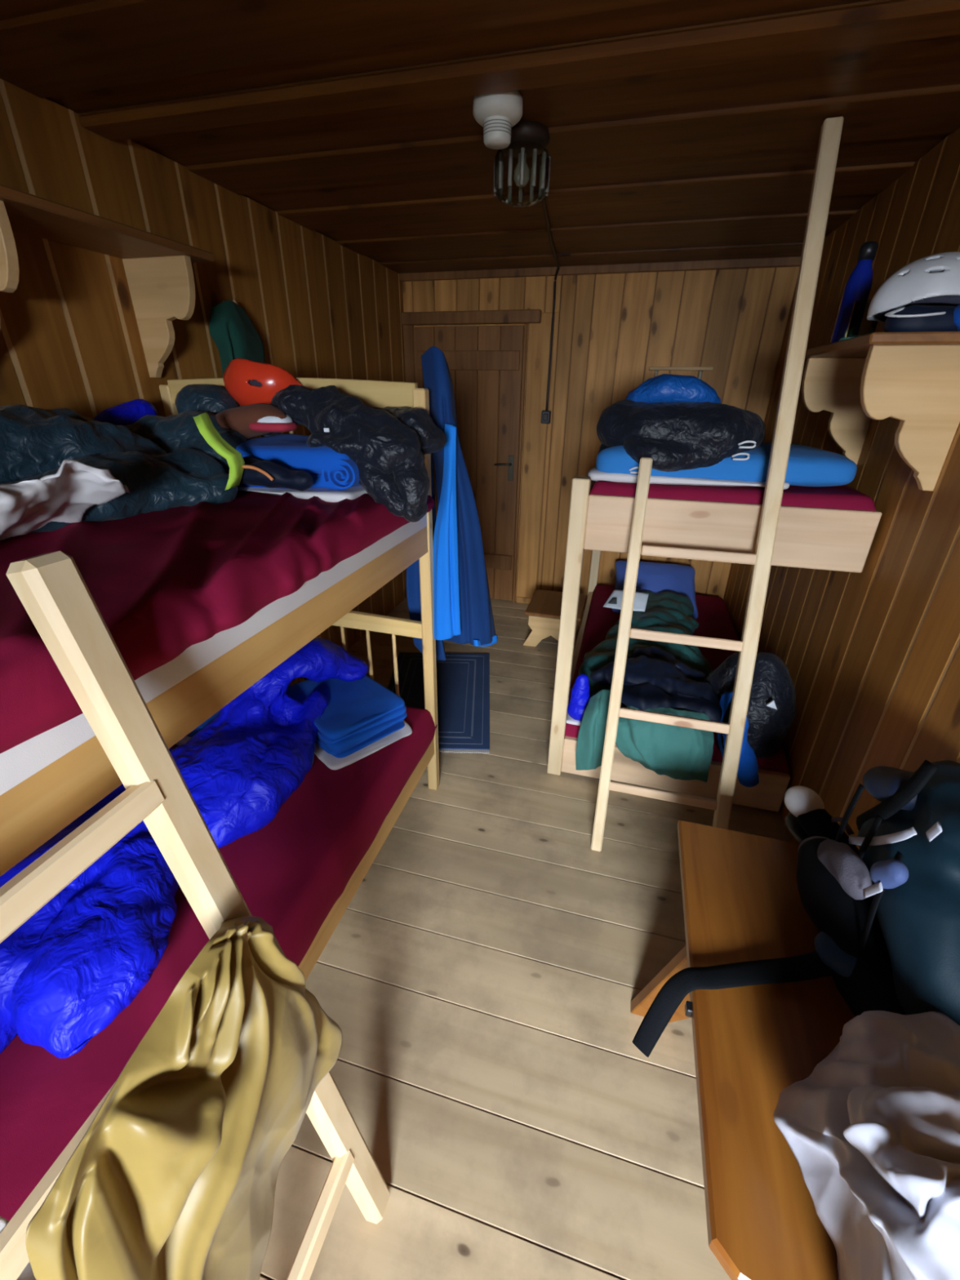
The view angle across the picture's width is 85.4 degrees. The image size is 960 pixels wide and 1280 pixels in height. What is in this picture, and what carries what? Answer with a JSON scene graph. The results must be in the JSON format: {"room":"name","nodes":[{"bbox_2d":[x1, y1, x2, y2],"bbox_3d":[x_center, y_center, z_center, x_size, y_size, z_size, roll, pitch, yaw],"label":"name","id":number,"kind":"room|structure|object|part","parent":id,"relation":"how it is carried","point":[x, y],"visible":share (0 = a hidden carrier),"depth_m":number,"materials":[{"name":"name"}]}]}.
{"room":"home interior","nodes":[
{"label":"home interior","id":0,"kind":"room"},
{"bbox_2d":[0,78,406,685],"bbox_3d":[-1.321,-0.347,1.649,0.050,2.360,5.850,7,27,14],"label":"wall","id":1,"kind":"structure","parent":0,"point":[317,307],"depth_m":1.79,"materials":[{"name":"brown wood"}]},
{"bbox_2d":[0,184,214,377],"bbox_3d":[-1.119,-0.950,1.460,0.275,0.369,0.830,7,27,14],"label":"wall shelf","id":2,"kind":"object","parent":1,"relation":"attached to","point":[158,269],"visible":1,"depth_m":1.57,"materials":[{"name":"brown wood"}]},
{"bbox_2d":[208,298,264,377],"bbox_3d":[-0.992,-1.222,2.144,0.104,0.314,0.278,2,26,2],"label":"cloth","id":3,"kind":"object","parent":1,"relation":"attached to","point":[235,335],"visible":0.77,"depth_m":2.06,"materials":[{"name":"green fabric"}]},
{"bbox_2d":[0,0,959,273],"bbox_3d":[-0.101,-1.212,0.803,2.580,0.078,5.750,7,27,14],"label":"ceiling","id":4,"kind":"structure","parent":0,"point":[715,162],"depth_m":1.51,"materials":[{"name":"brown wood"}]},
{"bbox_2d":[472,89,522,149],"bbox_3d":[0.047,-1.401,1.403,0.134,0.099,0.134,7,27,14],"label":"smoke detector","id":5,"kind":"object","parent":4,"relation":"attached to","point":[497,113],"visible":0.96,"depth_m":1.37,"materials":[{"name":"white plastic"}]},
{"bbox_2d":[78,0,959,140],"bbox_3d":[0.035,-1.380,1.271,2.480,0.026,0.107,7,27,14],"label":"ceiling beam","id":6,"kind":"structure","parent":4,"relation":"attached to","point":[894,21],"depth_m":1.22,"materials":[{"name":"brown wood"}]},
{"bbox_2d":[493,120,551,207],"bbox_3d":[0.132,-1.478,1.634,0.179,0.174,0.178,7,27,14],"label":"ceiling lamp","id":7,"kind":"object","parent":4,"relation":"attached to","point":[528,138],"visible":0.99,"depth_m":1.61,"materials":[{"name":"black metal"}]},
{"bbox_3d":[0.132,-1.478,1.634,0.050,0.085,0.050,7,27,14],"label":"light bulb","id":8,"kind":"part","parent":7,"relation":"part of","materials":[{"name":"clear glass"}]},
{"bbox_2d":[259,598,790,1279],"bbox_3d":[-0.131,0.919,1.831,2.580,0.050,5.750,7,27,14],"label":"floor","id":9,"kind":"structure","parent":0,"point":[480,980],"depth_m":1.44,"materials":[{"name":"beige wood"}]},
{"bbox_2d":[0,551,390,1279],"bbox_3d":[-0.412,0.651,0.682,0.346,1.430,0.458,7,27,14],"label":"ladder","id":10,"kind":"object","parent":9,"relation":"on","point":[51,588],"visible":0.56,"depth_m":0.64,"materials":[{"name":"brown wood"}]},
{"bbox_2d":[0,1216,36,1279],"bbox_3d":[-0.477,0.665,0.534,0.058,0.266,0.065,-3,26,-8],"label":"hand towel","id":11,"kind":"object","parent":10,"relation":"hanging from","point":[27,1273],"visible":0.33,"depth_m":0.53,"materials":[{"name":"white fabric"}]},
{"bbox_2d":[25,915,342,1279],"bbox_3d":[-0.352,0.678,0.730,0.123,0.556,0.430,5,26,9],"label":"hanging cloth","id":12,"kind":"object","parent":10,"relation":"hanging from","point":[175,1175],"visible":1,"depth_m":0.63,"materials":[{"name":"yellow fabric"}]},
{"bbox_2d":[0,377,439,981],"bbox_3d":[-0.933,0.287,1.189,1.005,1.627,2.094,7,27,14],"label":"bunk bed","id":13,"kind":"object","parent":9,"relation":"on","point":[35,810],"visible":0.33,"depth_m":1.12,"materials":[{"name":"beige wood"}]},
{"bbox_3d":[-1.124,-0.188,2.199,0.042,1.600,0.044,7,27,14],"label":"post","id":14,"kind":"part","parent":13,"relation":"part of","materials":[{"name":"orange wood"}]},
{"bbox_3d":[-0.462,0.056,0.933,0.026,0.117,2.050,7,27,14],"label":"rail","id":15,"kind":"part","parent":13,"relation":"part of","materials":[{"name":"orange wood"}]},
{"bbox_2d":[0,489,434,795],"bbox_3d":[-0.909,-0.102,1.004,1.019,0.160,2.055,7,27,14],"label":"mattress","id":16,"kind":"object","parent":13,"relation":"on","point":[175,590],"visible":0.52,"depth_m":0.93,"materials":[{"name":"red fabric"}]},
{"bbox_2d":[0,459,129,539],"bbox_3d":[-0.860,-0.306,1.095,0.282,0.166,0.673,3,26,5],"label":"cloth","id":17,"kind":"object","parent":16,"relation":"on","point":[67,495],"visible":0.79,"depth_m":1.01,"materials":[{"name":"white fabric"}]},
{"bbox_2d":[0,404,249,533],"bbox_3d":[-0.939,-0.466,1.329,0.642,0.248,0.958,7,27,14],"label":"jacket","id":18,"kind":"object","parent":16,"relation":"on","point":[180,458],"visible":0.8,"depth_m":1.31,"materials":[{"name":"fabric"}]},
{"bbox_2d":[95,401,155,428],"bbox_3d":[-1.137,-0.693,1.647,0.100,0.113,0.204,17,30,30],"label":"sack","id":19,"kind":"object","parent":18,"relation":"on","point":[125,414],"visible":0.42,"depth_m":1.62,"materials":[{"name":"blue fabric"}]},
{"bbox_2d":[174,381,239,415],"bbox_3d":[-0.901,-0.774,1.735,0.193,0.159,0.176,7,27,14],"label":"sack","id":20,"kind":"object","parent":16,"relation":"on","point":[211,397],"visible":0.45,"depth_m":1.67,"materials":[{"name":"fabric"}]},
{"bbox_2d":[238,457,315,490],"bbox_3d":[-0.577,-0.457,1.439,0.265,0.075,0.139,7,27,14],"label":"trousers","id":21,"kind":"object","parent":16,"relation":"on","point":[257,473],"visible":0.84,"depth_m":1.40,"materials":[{"name":"black fabric"}]},
{"bbox_2d":[235,414,359,489],"bbox_3d":[-0.539,-0.588,1.621,0.495,0.229,0.334,7,27,14],"label":"blanket","id":22,"kind":"object","parent":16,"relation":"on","point":[329,469],"depth_m":1.49,"materials":[{"name":"blue fabric"}]},
{"bbox_2d":[215,403,288,439],"bbox_3d":[-0.710,-0.618,1.608,0.338,0.210,0.126,15,29,27],"label":"fleece","id":23,"kind":"object","parent":22,"relation":"on","point":[238,419],"visible":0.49,"depth_m":1.52},
{"bbox_3d":[-0.613,-0.645,1.536,0.136,0.056,0.100,7,27,14],"label":"cap","id":24,"kind":"part","parent":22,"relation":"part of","materials":[{"name":"fabric"}]},
{"bbox_3d":[-0.613,-0.646,1.535,0.116,0.052,0.084,7,27,14],"label":"crown","id":25,"kind":"part","parent":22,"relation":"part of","materials":[{"name":"fabric"}]},
{"bbox_2d":[235,485,367,502],"bbox_3d":[-0.530,-0.487,1.644,0.437,0.047,0.330,7,27,14],"label":"sheet","id":26,"kind":"object","parent":16,"relation":"on","point":[351,493],"visible":0.34,"depth_m":1.50,"materials":[{"name":"white fabric"}]},
{"bbox_2d":[0,706,437,1222],"bbox_3d":[-0.930,0.704,1.396,1.000,0.176,2.056,7,27,14],"label":"mattress","id":27,"kind":"object","parent":13,"relation":"on","point":[290,874],"visible":0.22,"depth_m":1.30,"materials":[{"name":"burgundy cotton fabric"}]},
{"bbox_2d":[174,735,194,747],"bbox_3d":[-0.980,0.313,1.994,0.446,0.050,0.341,10,27,19],"label":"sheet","id":28,"kind":"object","parent":27,"relation":"on","point":[186,740],"visible":0.02,"depth_m":1.86,"materials":[{"name":"white fabric"}]},
{"bbox_2d":[186,711,218,737],"bbox_3d":[-1.002,0.250,2.002,0.402,0.094,0.349,11,28,20],"label":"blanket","id":29,"kind":"object","parent":28,"relation":"on","point":[193,734],"visible":0.02,"depth_m":1.85,"materials":[{"name":"blue fabric"}]},
{"bbox_2d":[0,640,369,1063],"bbox_3d":[-0.981,0.447,1.373,0.790,0.325,1.849,7,27,14],"label":"sleeping bag","id":30,"kind":"object","parent":27,"relation":"on","point":[68,971],"visible":0.66,"depth_m":1.19,"materials":[{"name":"blue fabric"}]},
{"bbox_2d":[313,720,412,769],"bbox_3d":[-0.515,0.316,2.007,0.352,0.040,0.466,-19,32,-36],"label":"sheet","id":31,"kind":"object","parent":27,"relation":"on","point":[333,762],"visible":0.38,"depth_m":1.83,"materials":[{"name":"white fabric"}]},
{"bbox_2d":[286,675,407,758],"bbox_3d":[-0.521,0.260,1.982,0.340,0.113,0.438,-22,34,-38],"label":"blanket","id":32,"kind":"object","parent":31,"relation":"on","point":[357,714],"visible":0.73,"depth_m":1.90,"materials":[{"name":"blue fabric"}]},
{"bbox_2d":[223,358,302,405],"bbox_3d":[-0.732,-0.831,1.727,0.288,0.179,0.180,15,29,26],"label":"helmet","id":33,"kind":"object","parent":13,"relation":"on","point":[249,382],"visible":0.59,"depth_m":1.65,"materials":[{"name":"plastic"}]},
{"bbox_3d":[-0.650,-0.832,1.746,0.935,0.089,0.026,7,27,14],"label":"head rail","id":34,"kind":"part","parent":13,"relation":"part of","materials":[{"name":"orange wood"}]},
{"bbox_2d":[268,384,439,523],"bbox_3d":[-0.433,-0.583,1.600,0.655,0.359,0.341,7,27,14],"label":"jacket","id":35,"kind":"object","parent":13,"relation":"hanging from","point":[388,446],"visible":0.89,"depth_m":1.45,"materials":[{"name":"black fabric"}]},
{"bbox_3d":[-0.473,0.842,1.313,0.026,0.130,2.050,7,27,14],"label":"rail","id":36,"kind":"part","parent":13,"relation":"part of","materials":[{"name":"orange wood"}]},
{"bbox_3d":[-0.660,-0.100,2.099,0.935,0.074,0.026,7,27,14],"label":"head rail","id":37,"kind":"part","parent":13,"relation":"part of","materials":[{"name":"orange wood"}]},
{"bbox_3d":[-0.196,-0.066,1.972,0.042,1.600,0.044,7,27,14],"label":"post","id":38,"kind":"part","parent":13,"relation":"part of","materials":[{"name":"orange wood"}]},
{"bbox_2d":[405,346,497,660],"bbox_3d":[-0.133,-0.406,1.894,0.388,1.158,0.229,7,27,14],"label":"hanging towel","id":39,"kind":"object","parent":13,"relation":"hanging from","point":[463,611],"visible":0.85,"depth_m":1.85,"materials":[{"name":"blue fabric"}]},
{"bbox_3d":[0.020,0.002,2.083,0.027,0.066,0.148,18,31,31],"label":"hem trim","id":40,"kind":"part","parent":39,"relation":"part of","materials":[{"name":"blue fabric"}]},
{"bbox_2d":[386,652,489,753],"bbox_3d":[-0.245,0.317,3.004,0.600,0.010,1.046,1,26,0],"label":"rug","id":41,"kind":"object","parent":9,"relation":"on","point":[463,679],"visible":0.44,"depth_m":3.00,"materials":[{"name":"blue fabric"}]},
{"bbox_2d":[523,589,586,646],"bbox_3d":[0.530,-0.137,3.671,0.380,0.270,0.460,7,27,14],"label":"stool","id":42,"kind":"object","parent":9,"relation":"on","point":[544,610],"visible":0.77,"depth_m":3.54,"materials":[{"name":"brown wood"}]},
{"bbox_3d":[0.470,-0.057,3.532,0.350,0.245,0.024,7,27,14],"label":"leg","id":43,"kind":"part","parent":42,"relation":"part of","materials":[{"name":"brown wood"}]},
{"bbox_3d":[0.536,-0.246,3.616,0.370,0.025,0.460,7,27,14],"label":"seat","id":44,"kind":"part","parent":42,"relation":"part of","materials":[{"name":"brown wood"}]},
{"bbox_3d":[0.556,-0.190,3.810,0.350,0.245,0.024,7,27,14],"label":"leg","id":45,"kind":"part","parent":42,"relation":"part of","materials":[{"name":"brown wood"}]},
{"bbox_2d":[546,475,882,812],"bbox_3d":[1.056,-0.332,2.881,0.975,1.320,2.010,7,27,14],"label":"bunk bed","id":46,"kind":"object","parent":9,"relation":"on","point":[839,540],"visible":0.32,"depth_m":1.85,"materials":[{"name":"brown wood"}]},
{"bbox_3d":[0.356,0.015,2.142,0.062,1.320,0.062,7,27,14],"label":"post","id":47,"kind":"part","parent":46,"relation":"part of","materials":[{"name":"brown wood"}]},
{"bbox_3d":[0.606,0.090,3.221,0.035,0.155,1.886,7,27,14],"label":"rail","id":48,"kind":"part","parent":46,"relation":"part of","materials":[{"name":"brown wood"}]},
{"bbox_3d":[0.619,-0.826,2.780,0.035,0.153,1.886,7,27,14],"label":"rail","id":49,"kind":"part","parent":46,"relation":"part of","materials":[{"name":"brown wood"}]},
{"bbox_3d":[0.876,-0.794,3.836,0.062,1.320,0.062,7,27,14],"label":"post","id":50,"kind":"part","parent":46,"relation":"part of","materials":[{"name":"brown wood"}]},
{"bbox_2d":[575,688,713,781],"bbox_3d":[0.679,0.429,2.144,0.546,0.427,0.165,5,26,10],"label":"cloth bag","id":51,"kind":"object","parent":46,"relation":"hanging from","point":[677,753],"visible":0.89,"depth_m":2.09,"materials":[{"name":"teal fabric"}]},
{"bbox_2d":[564,585,789,774],"bbox_3d":[1.068,0.101,3.079,0.945,0.180,1.949,7,27,14],"label":"mattress","id":52,"kind":"object","parent":46,"relation":"on","point":[713,620],"visible":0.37,"depth_m":3.21,"materials":[{"name":"red fabric"}]},
{"bbox_2d":[565,711,581,725],"bbox_3d":[0.455,0.346,2.319,0.133,0.040,0.116,7,27,14],"label":"sheet","id":53,"kind":"object","parent":52,"relation":"on","point":[570,720],"visible":0.27,"depth_m":2.28,"materials":[{"name":"white fabric"}]},
{"bbox_2d":[568,673,590,720],"bbox_3d":[0.433,0.250,2.245,0.099,0.224,0.078,7,27,14],"label":"pouch","id":54,"kind":"object","parent":53,"relation":"on","point":[580,699],"visible":0.92,"depth_m":2.22,"materials":[{"name":"blue fabric"}]},
{"bbox_2d":[579,591,713,697],"bbox_3d":[0.935,-0.035,2.904,0.693,0.213,1.498,7,27,14],"label":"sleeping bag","id":55,"kind":"object","parent":52,"relation":"on","point":[664,611],"visible":0.52,"depth_m":2.77,"materials":[{"name":"green fabric"}]},
{"bbox_2d":[603,589,648,611],"bbox_3d":[0.879,-0.239,3.133,0.245,0.092,0.115,10,27,19],"label":"booklet","id":56,"kind":"object","parent":55,"relation":"on","point":[615,600],"visible":0.74,"depth_m":3.12,"materials":[{"name":"paper"}]},
{"bbox_2d":[608,597,617,604],"bbox_3d":[0.800,-0.237,3.133,0.052,0.033,0.033,7,27,14],"label":"picture","id":57,"kind":"object","parent":56,"relation":"attached to","point":[611,600],"depth_m":3.13},
{"bbox_2d":[591,647,721,722],"bbox_3d":[0.816,0.201,2.258,0.472,0.186,0.537,-18,32,-34],"label":"jacket","id":58,"kind":"object","parent":55,"relation":"on","point":[653,678],"visible":0.85,"depth_m":2.18,"materials":[{"name":"fabric"}]},
{"bbox_2d":[611,560,697,619],"bbox_3d":[1.204,-0.356,3.597,0.563,0.245,0.554,7,27,14],"label":"pillow","id":59,"kind":"object","parent":52,"relation":"on","point":[653,577],"visible":0.59,"depth_m":3.58,"materials":[{"name":"blue fabric"}]},
{"bbox_2d":[705,651,796,758],"bbox_3d":[1.103,0.254,2.156,0.335,0.436,0.360,7,27,14],"label":"backpack","id":60,"kind":"object","parent":52,"relation":"on","point":[771,708],"visible":0.62,"depth_m":2.04,"materials":[{"name":"black fabric"}]},
{"bbox_2d":[716,690,759,788],"bbox_3d":[1.025,0.404,2.074,0.110,0.381,0.218,-16,31,-31],"label":"jacket","id":61,"kind":"object","parent":60,"relation":"attached to","point":[748,773],"visible":0.52,"depth_m":2.05,"materials":[{"name":"blue fabric"}]},
{"bbox_2d":[589,480,876,511],"bbox_3d":[1.087,-0.821,2.626,0.927,0.196,1.961,7,27,14],"label":"mattress","id":62,"kind":"object","parent":46,"relation":"on","point":[842,497],"visible":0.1,"depth_m":1.76,"materials":[{"name":"dark red cotton"}]},
{"bbox_2d":[587,466,789,489],"bbox_3d":[0.756,-0.620,1.953,0.676,0.054,0.342,7,27,14],"label":"sheet","id":63,"kind":"object","parent":62,"relation":"on","point":[595,475],"visible":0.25,"depth_m":1.82,"materials":[{"name":"white fabric"}]},
{"bbox_2d":[595,399,766,473],"bbox_3d":[0.711,-0.727,1.859,0.592,0.234,0.326,7,27,14],"label":"sack","id":64,"kind":"object","parent":63,"relation":"on","point":[676,436],"visible":0.92,"depth_m":1.76,"materials":[{"name":"black fabric"}]},
{"bbox_2d":[626,373,722,404],"bbox_3d":[0.704,-0.896,1.879,0.337,0.120,0.170,7,27,14],"label":"sack","id":65,"kind":"object","parent":64,"relation":"on","point":[668,388],"visible":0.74,"depth_m":1.82,"materials":[{"name":"blue fabric"}]},
{"bbox_2d":[595,442,857,486],"bbox_3d":[0.896,-0.702,2.023,0.871,0.138,0.595,7,27,14],"label":"blanket","id":66,"kind":"object","parent":63,"relation":"on","point":[807,466],"visible":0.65,"depth_m":1.76,"materials":[{"name":"blue fabric"}]},
{"bbox_2d":[591,115,844,851],"bbox_3d":[0.744,-0.319,1.730,0.479,2.297,0.631,7,27,14],"label":"ladder","id":67,"kind":"object","parent":9,"relation":"on","point":[831,128],"visible":0.94,"depth_m":1.73,"materials":[{"name":"brown wood"}]},
{"bbox_3d":[0.501,0.103,1.872,0.041,1.406,0.398,7,26,12],"label":"rail","id":68,"kind":"part","parent":67,"relation":"part of","materials":[{"name":"brown wood"}]},
{"bbox_3d":[0.923,-0.295,1.686,0.050,2.297,0.637,5,26,8],"label":"rail","id":69,"kind":"part","parent":67,"relation":"part of","materials":[{"name":"brown wood"}]},
{"bbox_2d":[630,820,850,1279],"bbox_3d":[0.672,0.971,1.172,0.590,0.450,0.990,7,27,14],"label":"bench","id":70,"kind":"object","parent":9,"relation":"on","point":[742,900],"visible":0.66,"depth_m":1.02,"materials":[{"name":"brown wood"}]},
{"bbox_3d":[0.721,0.910,1.341,0.590,0.414,0.036,7,27,14],"label":"leg","id":71,"kind":"part","parent":70,"relation":"part of","materials":[{"name":"brown wood"}]},
{"bbox_2d":[631,760,959,1057],"bbox_3d":[0.705,0.541,1.135,0.634,0.622,0.524,7,27,14],"label":"backpack","id":72,"kind":"object","parent":70,"relation":"on","point":[886,914],"visible":0.94,"depth_m":1.05,"materials":[{"name":"grey fabric"}]},
{"bbox_2d":[798,835,828,849],"bbox_3d":[0.903,0.595,1.307,0.117,0.103,0.257,2,26,2],"label":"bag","id":73,"kind":"object","parent":70,"relation":"on","point":[806,838],"visible":0.05,"depth_m":1.40,"materials":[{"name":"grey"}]},
{"bbox_2d":[783,786,858,853],"bbox_3d":[0.952,0.522,1.452,0.100,0.122,0.248,-4,26,-9],"label":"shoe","id":74,"kind":"object","parent":70,"relation":"on","point":[809,817],"visible":0.56,"depth_m":1.46,"materials":[{"name":"fabric"}]},
{"bbox_2d":[779,1005,959,1279],"bbox_3d":[0.686,0.807,0.764,0.423,0.540,0.547,7,27,14],"label":"plastic bag","id":75,"kind":"object","parent":70,"relation":"on","point":[872,1124],"visible":1,"depth_m":0.69,"materials":[{"name":"white plastic"}]},
{"bbox_2d":[401,266,799,604],"bbox_3d":[0.645,-1.351,3.785,2.580,2.360,0.050,7,27,14],"label":"wall","id":76,"kind":"structure","parent":0,"point":[609,329],"depth_m":3.43,"materials":[{"name":"brown wood"}]},
{"bbox_2d":[402,324,414,382],"bbox_3d":[-0.521,-1.352,4.100,0.075,2.060,0.025,7,27,14],"label":"trim","id":77,"kind":"structure","parent":76,"relation":"attached to","point":[408,342],"depth_m":3.74,"materials":[{"name":"brown wood"}]},
{"bbox_2d":[413,324,524,600],"bbox_3d":[-0.105,-1.260,3.991,0.800,1.980,0.097,7,27,14],"label":"door","id":78,"kind":"structure","parent":76,"relation":"in","point":[485,362],"depth_m":3.79,"materials":[{"name":"brown wood"}]},
{"bbox_3d":[0.174,-1.298,3.852,0.137,0.021,0.054,-2,26,-5],"label":"handle","id":79,"kind":"part","parent":78,"relation":"part of","materials":[{"name":"metal"}]},
{"bbox_3d":[0.232,-1.285,3.891,0.040,0.180,0.006,7,27,14],"label":"lock plate","id":80,"kind":"part","parent":78,"relation":"part of","materials":[{"name":"metal"}]},
{"bbox_2d":[400,309,542,325],"bbox_3d":[-0.073,-2.196,3.544,0.985,0.075,0.050,7,27,14],"label":"trim","id":81,"kind":"structure","parent":76,"relation":"attached to","point":[517,316],"depth_m":3.52,"materials":[{"name":"brown wood"}]},
{"bbox_2d":[512,323,527,602],"bbox_3d":[0.296,-1.218,3.913,0.020,2.000,0.025,7,27,14],"label":"trim","id":82,"kind":"structure","parent":76,"relation":"attached to","point":[525,340],"depth_m":3.83,"materials":[{"name":"brown wood"}]},
{"bbox_2d":[541,410,551,423],"bbox_3d":[0.466,-1.577,3.679,0.064,0.085,0.044,7,27,14],"label":"light switch","id":83,"kind":"object","parent":76,"relation":"attached to","point":[545,415],"visible":1,"depth_m":3.67,"materials":[{"name":"plastic"}]},
{"bbox_2d":[533,154,559,410],"bbox_3d":[0.337,-1.613,2.691,0.038,0.836,1.809,5,26,8],"label":"cable","id":84,"kind":"object","parent":76,"relation":"attached to","point":[544,202],"visible":0.94,"depth_m":3.29,"materials":[{"name":"black plastic"}]},
{"bbox_2d":[515,596,586,609],"bbox_3d":[1.061,-0.240,4.152,1.570,0.050,0.014,7,27,14],"label":"baseboard","id":85,"kind":"structure","parent":76,"relation":"attached to","point":[519,599],"depth_m":4.32,"materials":[{"name":"brown wood"}]},
{"bbox_2d":[399,256,800,281],"bbox_3d":[0.648,-2.330,3.272,2.480,0.050,0.028,7,27,14],"label":"trim","id":86,"kind":"structure","parent":76,"relation":"attached to","point":[775,262],"depth_m":3.22,"materials":[{"name":"brown wood"}]},
{"bbox_2d":[648,366,713,381],"bbox_3d":[1.287,-1.607,3.408,0.390,0.325,0.050,7,27,14],"label":"wall rack","id":87,"kind":"object","parent":76,"relation":"attached to","point":[656,369],"visible":0.59,"depth_m":3.33,"materials":[{"name":"brown wood"}]},
{"bbox_2d":[723,128,959,848],"bbox_3d":[1.103,-0.006,1.010,0.050,2.360,5.750,7,27,14],"label":"wall","id":88,"kind":"structure","parent":0,"point":[872,655],"depth_m":1.68,"materials":[{"name":"brown wood"}]},
{"bbox_2d":[801,331,959,490],"bbox_3d":[1.182,-0.720,1.639,0.275,0.369,0.760,7,27,14],"label":"wall shelf","id":89,"kind":"object","parent":88,"relation":"attached to","point":[913,379],"visible":0.94,"depth_m":1.36,"materials":[{"name":"brown wood"}]},
{"bbox_2d":[830,240,878,342],"bbox_3d":[1.188,-1.086,1.646,0.072,0.281,0.072,7,27,14],"label":"water bottle","id":90,"kind":"object","parent":89,"relation":"on","point":[858,286],"visible":0.82,"depth_m":1.62,"materials":[{"name":"plastic"}]},
{"bbox_2d":[838,299,878,341],"bbox_3d":[1.112,-0.921,1.507,0.100,0.103,0.100,7,27,14],"label":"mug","id":91,"kind":"object","parent":89,"relation":"on","point":[856,304],"visible":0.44,"depth_m":1.50,"materials":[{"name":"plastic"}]},
{"bbox_3d":[1.111,-0.880,1.527,0.100,0.012,0.100,7,27,14],"label":"lid","id":92,"kind":"part","parent":91,"relation":"part of","materials":[{"name":"green plastic"}]},
{"bbox_2d":[866,251,959,322],"bbox_3d":[1.147,-0.867,1.297,0.295,0.163,0.251,7,27,14],"label":"helmet","id":93,"kind":"object","parent":89,"relation":"on","point":[933,279],"visible":0.9,"depth_m":1.24,"materials":[{"name":"white plastic"}]},
{"bbox_2d":[882,305,957,332],"bbox_3d":[1.100,-0.782,1.281,0.172,0.068,0.090,7,27,14],"label":"pouch","id":94,"kind":"object","parent":89,"relation":"on","point":[945,322],"visible":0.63,"depth_m":1.25,"materials":[{"name":"fabric"}]},
{"bbox_2d":[955,303,959,331],"bbox_3d":[1.174,-0.765,1.229,0.099,0.062,0.078,7,27,14],"label":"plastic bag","id":95,"kind":"object","parent":89,"relation":"on","point":[957,313],"visible":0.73,"depth_m":1.23,"materials":[{"name":"blue plastic"}]}
]}

